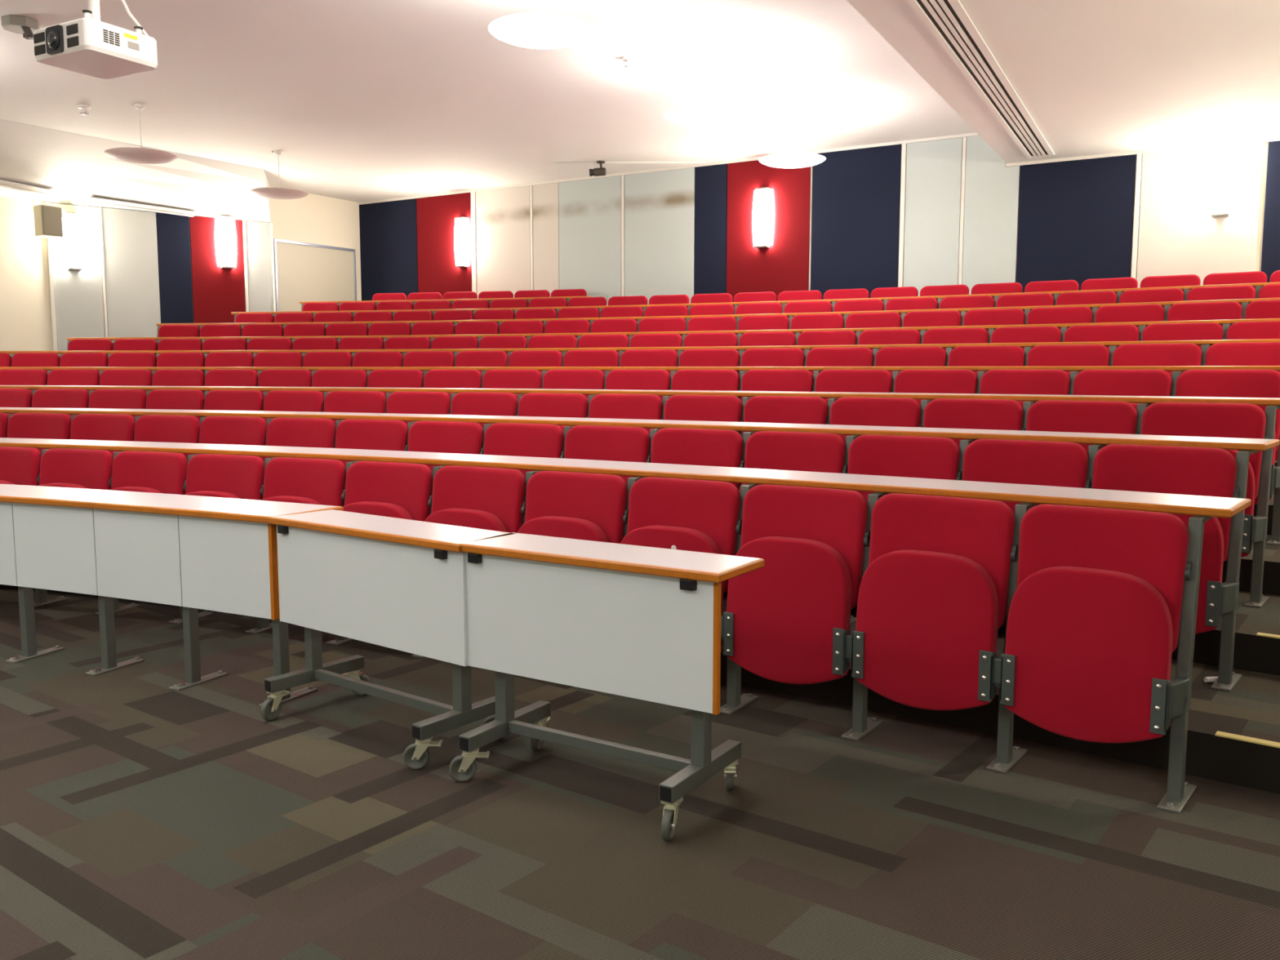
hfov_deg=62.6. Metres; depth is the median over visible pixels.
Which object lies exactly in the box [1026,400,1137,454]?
seat
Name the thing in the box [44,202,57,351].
trim
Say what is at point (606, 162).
cable conduit
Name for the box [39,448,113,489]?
seat
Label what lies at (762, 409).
seat
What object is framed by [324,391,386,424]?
seat
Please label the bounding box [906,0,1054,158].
ceiling vent
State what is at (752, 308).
seat
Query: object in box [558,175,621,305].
acoustic panel
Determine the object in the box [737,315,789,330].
seat
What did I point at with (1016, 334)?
seat
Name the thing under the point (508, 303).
seat
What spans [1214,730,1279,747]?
step nosing
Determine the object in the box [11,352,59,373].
seat
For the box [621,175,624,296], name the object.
trim
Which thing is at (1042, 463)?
seat
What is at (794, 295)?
seat
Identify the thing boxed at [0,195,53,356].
wall
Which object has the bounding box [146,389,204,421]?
seat
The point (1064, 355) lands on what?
seat
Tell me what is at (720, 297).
seat
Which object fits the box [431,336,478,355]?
seat
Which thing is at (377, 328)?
seat
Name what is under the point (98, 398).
seat
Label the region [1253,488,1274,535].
floor
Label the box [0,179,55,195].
ceiling vent
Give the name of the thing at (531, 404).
seat
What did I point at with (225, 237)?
sconce
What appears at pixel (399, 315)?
seat
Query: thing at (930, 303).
seat
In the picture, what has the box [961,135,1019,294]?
acoustic panel
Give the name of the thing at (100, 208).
trim
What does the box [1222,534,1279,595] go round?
floor
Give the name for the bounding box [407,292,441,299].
seat
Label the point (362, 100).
ceiling
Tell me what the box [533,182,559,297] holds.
acoustic panel
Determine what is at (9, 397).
seat
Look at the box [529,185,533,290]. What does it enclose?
trim
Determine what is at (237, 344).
seat
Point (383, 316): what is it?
seat
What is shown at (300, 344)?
seat
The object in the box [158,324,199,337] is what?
seat
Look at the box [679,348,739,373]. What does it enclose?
seat
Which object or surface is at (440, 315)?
seat
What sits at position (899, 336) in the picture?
seat
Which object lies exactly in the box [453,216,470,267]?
sconce
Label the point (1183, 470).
seat
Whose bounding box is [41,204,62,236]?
grille
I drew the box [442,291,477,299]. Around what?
seat
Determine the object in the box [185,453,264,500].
seat
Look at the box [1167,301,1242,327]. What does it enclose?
seat
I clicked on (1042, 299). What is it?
seat
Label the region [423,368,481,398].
seat
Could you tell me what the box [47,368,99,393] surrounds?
seat
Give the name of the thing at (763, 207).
sconce
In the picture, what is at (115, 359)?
seat
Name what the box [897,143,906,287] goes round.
trim
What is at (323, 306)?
seat
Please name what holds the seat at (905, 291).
on the floor
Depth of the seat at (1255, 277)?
9.87 m
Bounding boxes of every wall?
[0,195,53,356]
[49,202,266,347]
[269,186,361,300]
[532,137,1268,290]
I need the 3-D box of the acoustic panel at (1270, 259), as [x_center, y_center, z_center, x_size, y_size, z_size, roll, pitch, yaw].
[6.649,-2.173,10.113,1.167,2.215,0.021,4,7,31]
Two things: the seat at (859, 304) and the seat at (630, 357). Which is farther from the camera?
the seat at (859, 304)
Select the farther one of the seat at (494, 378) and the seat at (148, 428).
the seat at (494, 378)
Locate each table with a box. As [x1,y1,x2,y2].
[260,509,515,769]
[448,532,764,840]
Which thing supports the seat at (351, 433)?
attached to the desk at (1228, 678)
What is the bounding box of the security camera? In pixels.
[589,160,606,176]
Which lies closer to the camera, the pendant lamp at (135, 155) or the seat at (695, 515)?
the seat at (695, 515)
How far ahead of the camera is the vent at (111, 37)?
5.42 m
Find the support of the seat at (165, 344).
attached to the desk at (1226, 324)
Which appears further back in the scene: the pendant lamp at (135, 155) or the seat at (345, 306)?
the seat at (345, 306)
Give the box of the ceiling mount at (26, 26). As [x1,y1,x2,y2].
[0,14,39,39]
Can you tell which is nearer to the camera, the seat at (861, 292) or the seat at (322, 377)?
the seat at (322, 377)
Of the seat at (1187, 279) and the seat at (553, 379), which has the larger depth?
the seat at (1187, 279)
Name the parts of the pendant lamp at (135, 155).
cord, lamp shade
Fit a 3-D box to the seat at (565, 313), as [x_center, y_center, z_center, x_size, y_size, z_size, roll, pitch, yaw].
[-0.744,-1.639,12.285,0.528,0.745,0.244,2,6,21]
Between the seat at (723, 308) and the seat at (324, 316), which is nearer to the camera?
the seat at (723, 308)
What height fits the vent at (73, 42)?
0.048 m
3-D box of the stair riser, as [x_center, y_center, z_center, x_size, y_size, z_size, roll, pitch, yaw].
[-3.270,0.692,5.996,16.065,0.166,2.843,2,6,20]
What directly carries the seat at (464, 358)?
attached to the desk at (1206, 344)
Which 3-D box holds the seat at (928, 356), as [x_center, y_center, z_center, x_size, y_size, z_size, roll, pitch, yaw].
[1.966,-0.609,7.761,0.528,0.745,0.243,4,7,32]
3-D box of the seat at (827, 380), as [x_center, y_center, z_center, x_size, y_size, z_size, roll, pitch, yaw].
[1.391,-0.361,7.003,0.528,0.745,0.248,4,7,31]
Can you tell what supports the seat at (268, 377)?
attached to the desk at (1275, 538)
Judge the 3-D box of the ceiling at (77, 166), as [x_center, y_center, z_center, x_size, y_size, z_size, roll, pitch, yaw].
[-8.513,-3.448,10.133,1.850,0.519,11.934,4,7,33]
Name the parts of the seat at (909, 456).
seat, backrest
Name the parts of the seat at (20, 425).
backrest, seat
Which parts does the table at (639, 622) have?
leg, modesty panel, edge trim, leg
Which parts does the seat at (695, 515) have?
seat, backrest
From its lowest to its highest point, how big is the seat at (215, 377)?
0.745 m
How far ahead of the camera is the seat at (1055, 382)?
6.41 m
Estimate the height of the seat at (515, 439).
0.745 m
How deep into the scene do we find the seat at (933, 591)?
3.75 m
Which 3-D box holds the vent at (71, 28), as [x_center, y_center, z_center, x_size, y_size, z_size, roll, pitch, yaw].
[-2.884,-2.291,5.356,0.095,0.048,0.016,3,7,29]
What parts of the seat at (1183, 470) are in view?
backrest, seat, hinge plate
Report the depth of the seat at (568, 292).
14.43 m
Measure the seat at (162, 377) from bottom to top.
0.745 m
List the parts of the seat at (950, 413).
seat, backrest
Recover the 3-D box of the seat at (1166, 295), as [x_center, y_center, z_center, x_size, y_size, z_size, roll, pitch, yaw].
[4.554,-1.337,9.428,0.528,0.745,0.244,4,7,35]
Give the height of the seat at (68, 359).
0.745 m
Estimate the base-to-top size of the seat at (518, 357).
0.745 m
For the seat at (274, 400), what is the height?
0.745 m
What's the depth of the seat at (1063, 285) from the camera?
10.82 m
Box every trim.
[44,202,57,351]
[98,207,107,337]
[242,220,248,311]
[270,222,275,311]
[358,132,978,204]
[470,191,476,293]
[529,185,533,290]
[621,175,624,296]
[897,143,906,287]
[958,137,966,284]
[1005,137,1279,166]
[1131,153,1142,279]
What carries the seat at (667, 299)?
on the floor
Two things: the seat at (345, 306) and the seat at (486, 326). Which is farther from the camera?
the seat at (345, 306)
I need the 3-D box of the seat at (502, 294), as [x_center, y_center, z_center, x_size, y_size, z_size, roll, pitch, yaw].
[-2.042,-2.186,14.757,0.548,0.925,0.243,2,6,16]
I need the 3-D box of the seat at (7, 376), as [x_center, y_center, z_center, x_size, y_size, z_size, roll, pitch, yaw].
[-5.745,-0.650,9.731,0.528,0.745,0.243,1,6,10]
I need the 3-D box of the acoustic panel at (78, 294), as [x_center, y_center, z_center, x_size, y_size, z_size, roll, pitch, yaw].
[-7.279,-2.294,13.671,0.562,2.496,0.022,-5,8,-40]
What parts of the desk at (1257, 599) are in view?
edge trim, foot plate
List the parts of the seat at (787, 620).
hinge plate, seat, backrest, hinge plate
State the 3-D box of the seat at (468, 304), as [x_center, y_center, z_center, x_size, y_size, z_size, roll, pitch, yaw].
[-2.247,-1.991,13.810,0.528,0.745,0.243,2,6,17]
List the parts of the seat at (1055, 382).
seat, backrest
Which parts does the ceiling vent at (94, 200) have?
blade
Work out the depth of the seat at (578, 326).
11.30 m
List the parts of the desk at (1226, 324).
edge trim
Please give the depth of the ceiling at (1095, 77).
7.85 m
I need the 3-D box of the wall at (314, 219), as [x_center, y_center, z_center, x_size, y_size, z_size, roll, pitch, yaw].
[-4.942,-2.323,16.125,0.150,4.290,1.766,4,7,30]
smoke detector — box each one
[77,104,90,115]
[622,55,636,69]
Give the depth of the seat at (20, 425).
7.43 m
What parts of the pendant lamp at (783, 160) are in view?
lamp shade, cord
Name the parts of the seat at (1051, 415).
backrest, seat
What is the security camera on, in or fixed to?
attached to the ceiling at (362, 100)
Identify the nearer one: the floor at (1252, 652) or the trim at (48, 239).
the floor at (1252, 652)
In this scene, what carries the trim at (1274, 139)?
attached to the wall at (1265, 148)
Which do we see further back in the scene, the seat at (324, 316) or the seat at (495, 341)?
the seat at (324, 316)
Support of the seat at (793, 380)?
attached to the desk at (1275, 538)
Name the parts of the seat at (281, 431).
seat, backrest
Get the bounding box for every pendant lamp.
[103,103,178,164]
[249,150,308,199]
[488,0,595,48]
[759,109,826,168]
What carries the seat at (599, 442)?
attached to the desk at (1228, 678)
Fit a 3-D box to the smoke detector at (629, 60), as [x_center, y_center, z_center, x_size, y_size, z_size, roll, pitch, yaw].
[-0.089,-3.534,8.921,0.120,0.085,0.119,0,6,0]
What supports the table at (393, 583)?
on the floor at (141, 818)
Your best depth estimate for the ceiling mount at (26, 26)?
7.90 m
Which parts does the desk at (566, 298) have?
edge trim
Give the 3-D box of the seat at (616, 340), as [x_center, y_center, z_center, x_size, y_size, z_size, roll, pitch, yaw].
[-0.375,-1.020,10.073,0.528,0.745,0.243,3,6,24]
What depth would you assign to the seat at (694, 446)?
5.48 m
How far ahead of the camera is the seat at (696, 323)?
10.64 m
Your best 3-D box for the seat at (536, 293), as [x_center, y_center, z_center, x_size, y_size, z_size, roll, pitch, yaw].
[-1.518,-2.168,14.593,0.548,0.925,0.244,2,6,18]
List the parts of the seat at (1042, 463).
seat, backrest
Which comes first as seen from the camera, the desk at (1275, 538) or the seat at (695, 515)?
the seat at (695, 515)
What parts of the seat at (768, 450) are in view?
backrest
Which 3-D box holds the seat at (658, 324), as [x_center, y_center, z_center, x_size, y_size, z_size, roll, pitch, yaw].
[0.205,-1.300,10.853,0.528,0.745,0.244,3,7,25]
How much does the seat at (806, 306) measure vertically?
0.745 m
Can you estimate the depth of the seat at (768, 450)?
5.20 m
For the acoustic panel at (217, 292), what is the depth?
14.70 m
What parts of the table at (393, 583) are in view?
leg, modesty panel, edge trim, leg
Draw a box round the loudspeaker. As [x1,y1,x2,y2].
[31,199,62,238]
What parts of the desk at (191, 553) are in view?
modesty panel, leg, foot plate, modesty panel, leg, foot plate, modesty panel, edge trim, leg, foot plate, modesty panel, leg, foot plate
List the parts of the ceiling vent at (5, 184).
blade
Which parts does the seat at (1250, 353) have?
backrest, seat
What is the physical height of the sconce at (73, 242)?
0.722 m
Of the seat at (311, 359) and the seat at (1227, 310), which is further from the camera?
the seat at (311, 359)
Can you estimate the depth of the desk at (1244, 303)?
10.29 m
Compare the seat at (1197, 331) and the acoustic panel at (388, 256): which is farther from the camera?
the acoustic panel at (388, 256)
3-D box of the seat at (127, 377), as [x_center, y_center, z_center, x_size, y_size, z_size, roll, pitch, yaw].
[-4.670,-0.626,9.506,0.528,0.745,0.243,1,6,13]
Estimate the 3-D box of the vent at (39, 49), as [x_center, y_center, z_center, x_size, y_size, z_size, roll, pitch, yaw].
[-3.129,-2.245,5.497,0.095,0.048,0.016,3,7,29]
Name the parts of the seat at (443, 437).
seat, backrest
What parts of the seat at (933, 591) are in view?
hinge plate, seat, backrest, hinge plate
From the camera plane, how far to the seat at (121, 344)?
11.68 m
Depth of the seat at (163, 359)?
10.49 m
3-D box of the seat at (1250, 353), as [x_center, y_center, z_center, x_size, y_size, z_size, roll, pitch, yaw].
[3.765,-0.477,6.508,0.528,0.745,0.243,5,7,38]
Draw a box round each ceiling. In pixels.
[0,0,975,202]
[0,119,270,222]
[846,0,1279,163]
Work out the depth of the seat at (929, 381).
6.72 m
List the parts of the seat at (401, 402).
seat, backrest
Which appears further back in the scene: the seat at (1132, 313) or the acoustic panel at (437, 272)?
the acoustic panel at (437, 272)
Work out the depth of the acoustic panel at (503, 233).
15.21 m
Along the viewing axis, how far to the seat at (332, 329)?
12.17 m
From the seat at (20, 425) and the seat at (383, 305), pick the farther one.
the seat at (383, 305)
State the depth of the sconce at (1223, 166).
10.44 m
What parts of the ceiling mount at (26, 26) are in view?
arm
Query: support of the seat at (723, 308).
attached to the desk at (1257, 286)
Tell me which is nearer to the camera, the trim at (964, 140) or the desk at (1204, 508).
the desk at (1204, 508)
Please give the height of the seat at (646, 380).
0.745 m
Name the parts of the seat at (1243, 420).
backrest, seat, hinge plate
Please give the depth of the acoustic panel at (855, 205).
12.49 m
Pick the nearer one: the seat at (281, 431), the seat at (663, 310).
the seat at (281, 431)
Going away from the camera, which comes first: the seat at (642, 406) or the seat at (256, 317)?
the seat at (642, 406)
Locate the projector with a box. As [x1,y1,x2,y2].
[33,0,157,79]
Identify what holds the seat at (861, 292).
on the floor
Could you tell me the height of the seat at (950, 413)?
0.745 m
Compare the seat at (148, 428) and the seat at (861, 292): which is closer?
the seat at (148, 428)
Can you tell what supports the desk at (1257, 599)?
on the floor at (1252, 652)
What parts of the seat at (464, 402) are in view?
seat, backrest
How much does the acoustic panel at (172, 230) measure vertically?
2.496 m
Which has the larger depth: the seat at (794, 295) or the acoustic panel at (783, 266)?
the acoustic panel at (783, 266)
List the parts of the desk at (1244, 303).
edge trim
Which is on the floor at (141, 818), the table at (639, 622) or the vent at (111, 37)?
the table at (639, 622)
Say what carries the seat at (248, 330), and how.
attached to the desk at (1244, 303)
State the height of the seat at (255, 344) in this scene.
0.745 m
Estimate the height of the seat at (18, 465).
0.745 m
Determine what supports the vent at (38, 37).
attached to the projector
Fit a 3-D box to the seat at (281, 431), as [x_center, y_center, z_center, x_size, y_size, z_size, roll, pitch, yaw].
[-2.187,-0.019,6.698,0.528,0.745,0.243,3,6,23]
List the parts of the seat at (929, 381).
seat, backrest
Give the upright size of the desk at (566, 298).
0.945 m
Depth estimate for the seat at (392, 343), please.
10.88 m
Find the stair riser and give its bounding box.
[0,584,1279,794]
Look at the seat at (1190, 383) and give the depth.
5.76 m
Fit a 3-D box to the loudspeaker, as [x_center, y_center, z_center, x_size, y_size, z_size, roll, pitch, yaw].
[-7.381,-3.248,13.056,0.312,0.460,0.266,3,7,28]
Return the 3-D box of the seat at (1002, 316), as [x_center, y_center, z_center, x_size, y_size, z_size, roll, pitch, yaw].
[3.094,-1.134,9.280,0.528,0.745,0.243,4,7,33]
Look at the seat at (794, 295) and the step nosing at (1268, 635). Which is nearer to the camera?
the step nosing at (1268, 635)
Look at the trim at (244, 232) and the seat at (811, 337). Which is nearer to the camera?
the seat at (811, 337)
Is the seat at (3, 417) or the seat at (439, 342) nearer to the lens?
the seat at (3, 417)
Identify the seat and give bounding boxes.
[0,352,11,366]
[0,368,47,392]
[0,388,31,417]
[0,412,8,437]
[0,446,41,485]
[7,413,71,453]
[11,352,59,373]
[31,388,88,417]
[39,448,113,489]
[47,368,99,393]
[59,352,107,373]
[67,338,112,355]
[70,413,135,457]
[88,389,146,419]
[99,368,151,393]
[108,352,155,373]
[111,450,187,494]
[112,338,157,355]
[133,414,199,460]
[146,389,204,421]
[151,368,204,392]
[156,352,204,372]
[157,338,202,350]
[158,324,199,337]
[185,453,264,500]
[193,416,266,457]
[200,324,241,341]
[202,337,247,355]
[204,351,253,367]
[204,368,257,386]
[204,390,263,417]
[235,312,273,323]
[241,324,283,341]
[247,337,292,355]
[253,351,302,374]
[257,368,311,395]
[260,417,336,462]
[262,390,324,422]
[262,457,346,506]
[274,312,313,327]
[284,323,325,342]
[292,337,337,355]
[302,302,338,311]
[302,351,351,373]
[311,368,367,396]
[313,311,352,322]
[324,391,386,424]
[325,323,368,340]
[335,418,408,468]
[338,337,383,355]
[339,302,375,315]
[342,461,432,521]
[352,351,403,373]
[353,311,392,321]
[367,368,423,396]
[368,322,410,340]
[372,293,406,300]
[376,301,413,310]
[384,336,431,355]
[386,391,450,427]
[393,311,432,325]
[403,351,454,374]
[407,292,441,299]
[407,420,483,473]
[411,321,454,339]
[413,300,450,314]
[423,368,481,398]
[424,465,525,533]
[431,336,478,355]
[433,310,473,324]
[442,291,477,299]
[450,391,517,428]
[451,299,488,308]
[454,320,498,340]
[455,350,507,373]
[474,309,514,324]
[478,290,513,298]
[479,335,527,355]
[482,368,542,398]
[483,422,564,479]
[489,298,527,308]
[499,320,543,339]
[508,350,562,375]
[514,289,550,297]
[515,308,556,324]
[517,471,627,543]
[518,392,588,433]
[528,297,567,307]
[528,334,577,355]
[542,369,604,399]
[544,319,590,338]
[551,288,586,297]
[557,306,599,318]
[563,349,618,376]
[564,425,649,484]
[568,297,607,306]
[577,333,628,354]
[588,393,662,435]
[591,318,637,337]
[600,306,643,322]
[605,369,670,402]
[608,295,648,310]
[620,349,678,374]
[620,476,740,652]
[630,333,682,353]
[638,317,686,337]
[644,305,688,320]
[648,294,689,308]
[650,427,743,490]
[663,395,742,433]
[671,369,739,397]
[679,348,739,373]
[683,332,737,346]
[687,315,737,331]
[688,303,734,315]
[690,293,732,303]
[723,484,867,684]
[733,291,776,307]
[735,302,782,319]
[735,431,845,548]
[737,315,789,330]
[738,331,795,354]
[740,369,813,402]
[741,347,804,366]
[742,395,827,436]
[777,289,822,301]
[783,301,831,319]
[790,313,844,335]
[797,330,856,352]
[805,346,873,375]
[814,369,892,404]
[823,288,869,299]
[829,396,920,444]
[833,299,884,317]
[845,311,901,334]
[847,434,959,582]
[851,493,1014,711]
[857,328,920,351]
[871,286,918,297]
[875,346,946,377]
[885,297,937,316]
[893,369,977,407]
[902,310,961,333]
[920,284,968,296]
[922,327,988,352]
[923,398,1023,448]
[939,295,994,314]
[948,345,1024,377]
[962,439,1088,616]
[963,308,1025,333]
[970,282,1022,299]
[979,369,1070,408]
[991,325,1061,351]
[996,293,1053,312]
[1000,504,1189,742]
[1024,280,1079,292]
[1026,306,1092,331]
[1026,344,1109,376]
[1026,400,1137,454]
[1056,290,1117,311]
[1063,324,1139,350]
[1072,369,1172,410]
[1080,277,1137,290]
[1092,444,1236,634]
[1094,303,1164,329]
[1112,342,1201,377]
[1119,288,1184,302]
[1140,274,1200,288]
[1141,402,1266,561]
[1142,322,1223,349]
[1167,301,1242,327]
[1175,369,1279,504]
[1186,284,1256,306]
[1203,271,1266,284]
[1204,342,1279,460]
[1226,320,1279,339]
[1244,299,1279,319]
[1258,284,1279,298]
[1269,270,1279,282]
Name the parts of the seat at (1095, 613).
hinge plate, seat, backrest, hinge plate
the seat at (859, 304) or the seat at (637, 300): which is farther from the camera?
the seat at (637, 300)
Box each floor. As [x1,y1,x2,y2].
[0,587,1279,959]
[723,591,1279,675]
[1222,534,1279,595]
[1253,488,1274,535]
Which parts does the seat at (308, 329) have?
backrest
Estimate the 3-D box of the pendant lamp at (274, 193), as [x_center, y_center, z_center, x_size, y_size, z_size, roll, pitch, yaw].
[-4.377,-3.701,12.760,0.680,0.553,0.680,0,6,0]
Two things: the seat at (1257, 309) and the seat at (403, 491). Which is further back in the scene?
the seat at (1257, 309)
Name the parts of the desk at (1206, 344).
edge trim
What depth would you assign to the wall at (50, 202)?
14.19 m
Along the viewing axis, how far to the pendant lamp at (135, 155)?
10.42 m
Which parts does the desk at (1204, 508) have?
foot plate, foot plate, foot plate, foot plate, foot plate, foot plate, edge trim, foot plate, foot plate, foot plate, foot plate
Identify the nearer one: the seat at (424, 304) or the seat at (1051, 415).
the seat at (1051, 415)
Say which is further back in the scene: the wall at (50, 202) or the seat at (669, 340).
the wall at (50, 202)
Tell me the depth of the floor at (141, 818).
3.17 m
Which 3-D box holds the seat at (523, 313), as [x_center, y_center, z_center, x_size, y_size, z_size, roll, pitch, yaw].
[-1.258,-1.659,12.477,0.528,0.745,0.243,2,6,20]
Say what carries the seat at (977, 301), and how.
attached to the desk at (1257, 286)
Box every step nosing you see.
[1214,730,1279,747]
[1256,632,1279,638]
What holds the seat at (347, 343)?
attached to the desk at (1226, 324)
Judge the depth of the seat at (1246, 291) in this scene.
9.11 m
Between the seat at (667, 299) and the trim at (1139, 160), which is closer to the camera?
the trim at (1139, 160)
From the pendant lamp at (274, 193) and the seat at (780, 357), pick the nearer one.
the seat at (780, 357)
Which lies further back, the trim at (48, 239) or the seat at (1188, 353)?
the trim at (48, 239)
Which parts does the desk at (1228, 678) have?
edge trim, foot plate, foot plate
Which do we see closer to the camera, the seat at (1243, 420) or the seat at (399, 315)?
the seat at (1243, 420)
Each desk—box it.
[0,338,1279,375]
[0,365,1279,545]
[0,385,1279,608]
[0,407,1279,691]
[0,437,1251,813]
[0,484,343,706]
[66,318,1279,352]
[155,297,1279,341]
[231,281,1279,323]
[299,296,591,311]
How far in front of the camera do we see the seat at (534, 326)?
11.50 m
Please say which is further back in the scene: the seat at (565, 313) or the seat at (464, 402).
the seat at (565, 313)
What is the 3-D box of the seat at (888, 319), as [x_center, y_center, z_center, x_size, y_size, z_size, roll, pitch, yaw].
[2.156,-1.194,9.850,0.528,0.745,0.243,4,7,30]
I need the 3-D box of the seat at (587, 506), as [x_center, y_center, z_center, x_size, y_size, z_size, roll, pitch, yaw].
[-0.320,0.346,4.716,0.528,0.745,0.248,4,7,30]
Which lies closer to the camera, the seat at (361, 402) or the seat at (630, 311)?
the seat at (361, 402)
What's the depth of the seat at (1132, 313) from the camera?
8.67 m
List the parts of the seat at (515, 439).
backrest, seat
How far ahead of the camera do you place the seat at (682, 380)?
7.56 m
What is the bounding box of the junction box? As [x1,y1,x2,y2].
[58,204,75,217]
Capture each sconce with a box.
[59,211,85,270]
[214,214,236,268]
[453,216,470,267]
[751,186,774,248]
[1204,140,1239,217]
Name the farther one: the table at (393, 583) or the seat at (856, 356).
the seat at (856, 356)
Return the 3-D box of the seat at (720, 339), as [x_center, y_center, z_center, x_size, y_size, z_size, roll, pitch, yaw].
[0.618,-0.970,9.604,0.528,0.745,0.243,3,7,27]
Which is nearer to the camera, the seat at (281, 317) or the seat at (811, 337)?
the seat at (811, 337)
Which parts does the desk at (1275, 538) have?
edge trim, foot plate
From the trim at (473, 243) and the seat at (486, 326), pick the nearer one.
the seat at (486, 326)
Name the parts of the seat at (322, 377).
backrest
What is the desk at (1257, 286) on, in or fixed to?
on the floor
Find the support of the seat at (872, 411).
attached to the desk at (1257, 599)
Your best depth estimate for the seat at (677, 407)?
6.52 m
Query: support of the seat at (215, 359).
attached to the desk at (1206, 344)
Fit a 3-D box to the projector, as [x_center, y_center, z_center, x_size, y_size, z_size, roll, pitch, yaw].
[-2.894,-2.716,5.545,0.472,1.020,0.472,3,7,29]
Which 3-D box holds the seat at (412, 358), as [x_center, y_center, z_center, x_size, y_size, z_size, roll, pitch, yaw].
[-1.968,-0.813,9.690,0.528,0.745,0.243,2,6,20]
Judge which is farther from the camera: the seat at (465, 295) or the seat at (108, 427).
the seat at (465, 295)
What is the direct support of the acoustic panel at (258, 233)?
attached to the wall at (50, 202)
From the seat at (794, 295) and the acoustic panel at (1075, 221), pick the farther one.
the seat at (794, 295)
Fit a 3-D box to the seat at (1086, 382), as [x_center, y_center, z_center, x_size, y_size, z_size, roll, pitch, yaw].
[2.757,-0.265,6.088,0.528,0.745,0.248,4,7,36]
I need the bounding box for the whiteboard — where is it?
[273,238,356,311]
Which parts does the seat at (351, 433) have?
seat, backrest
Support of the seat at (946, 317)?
attached to the desk at (1244, 303)
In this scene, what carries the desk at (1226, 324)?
on the floor
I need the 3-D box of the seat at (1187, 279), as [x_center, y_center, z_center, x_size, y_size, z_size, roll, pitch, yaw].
[5.104,-1.519,10.198,0.548,0.925,0.243,4,7,36]
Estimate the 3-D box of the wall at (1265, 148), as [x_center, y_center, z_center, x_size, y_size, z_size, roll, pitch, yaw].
[1.884,-2.006,13.131,14.665,4.290,0.150,4,7,31]
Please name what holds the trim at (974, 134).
attached to the wall at (1265, 148)
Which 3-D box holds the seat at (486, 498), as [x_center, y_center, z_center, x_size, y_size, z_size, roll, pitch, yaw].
[-0.798,0.318,4.984,0.528,0.745,0.248,3,7,29]
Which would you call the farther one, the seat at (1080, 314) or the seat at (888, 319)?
the seat at (888, 319)
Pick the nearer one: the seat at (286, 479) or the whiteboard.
the seat at (286, 479)
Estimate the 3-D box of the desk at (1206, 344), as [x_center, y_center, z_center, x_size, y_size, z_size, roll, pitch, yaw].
[-1.278,-0.682,9.209,12.355,0.945,1.449,3,6,22]
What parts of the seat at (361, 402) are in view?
backrest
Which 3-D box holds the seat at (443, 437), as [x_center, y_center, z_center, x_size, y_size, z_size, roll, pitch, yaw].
[-1.187,0.029,6.249,0.528,0.745,0.248,3,7,26]
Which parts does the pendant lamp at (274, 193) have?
cord, lamp shade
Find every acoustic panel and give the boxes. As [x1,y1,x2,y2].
[49,203,104,355]
[102,207,160,342]
[155,212,193,323]
[189,216,245,327]
[245,220,273,311]
[359,198,417,300]
[416,192,471,299]
[475,186,530,298]
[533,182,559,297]
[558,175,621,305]
[624,167,694,304]
[693,164,727,294]
[726,160,810,302]
[810,144,902,299]
[903,137,962,296]
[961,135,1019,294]
[1016,154,1136,292]
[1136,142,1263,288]
[1261,141,1279,282]
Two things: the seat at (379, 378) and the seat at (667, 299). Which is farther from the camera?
the seat at (667, 299)
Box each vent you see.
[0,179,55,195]
[33,31,44,43]
[34,44,45,55]
[66,23,78,35]
[66,35,79,48]
[86,196,197,217]
[102,29,119,46]
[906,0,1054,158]
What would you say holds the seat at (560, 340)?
attached to the desk at (1226, 324)
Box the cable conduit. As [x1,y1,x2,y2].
[605,161,706,163]
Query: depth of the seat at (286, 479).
5.47 m
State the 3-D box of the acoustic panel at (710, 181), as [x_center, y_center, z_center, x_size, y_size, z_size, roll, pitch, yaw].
[0.906,-2.721,13.551,0.459,2.585,0.020,4,7,31]
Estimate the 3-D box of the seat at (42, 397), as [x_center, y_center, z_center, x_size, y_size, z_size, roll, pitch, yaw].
[-4.726,-0.364,8.532,0.528,0.745,0.243,2,6,14]
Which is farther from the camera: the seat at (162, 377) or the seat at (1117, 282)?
the seat at (1117, 282)
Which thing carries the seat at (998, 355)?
attached to the desk at (1206, 344)
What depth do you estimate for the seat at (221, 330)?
12.54 m
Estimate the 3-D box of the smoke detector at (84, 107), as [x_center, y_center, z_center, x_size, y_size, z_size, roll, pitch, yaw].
[-5.576,-3.709,10.559,0.120,0.085,0.119,0,6,0]
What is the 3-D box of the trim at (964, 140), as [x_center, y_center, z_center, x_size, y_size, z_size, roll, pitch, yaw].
[3.632,-2.548,11.907,0.036,2.584,0.026,4,7,31]
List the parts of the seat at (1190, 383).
backrest, seat, hinge plate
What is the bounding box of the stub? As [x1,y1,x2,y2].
[1204,676,1218,682]
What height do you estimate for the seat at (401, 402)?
0.745 m

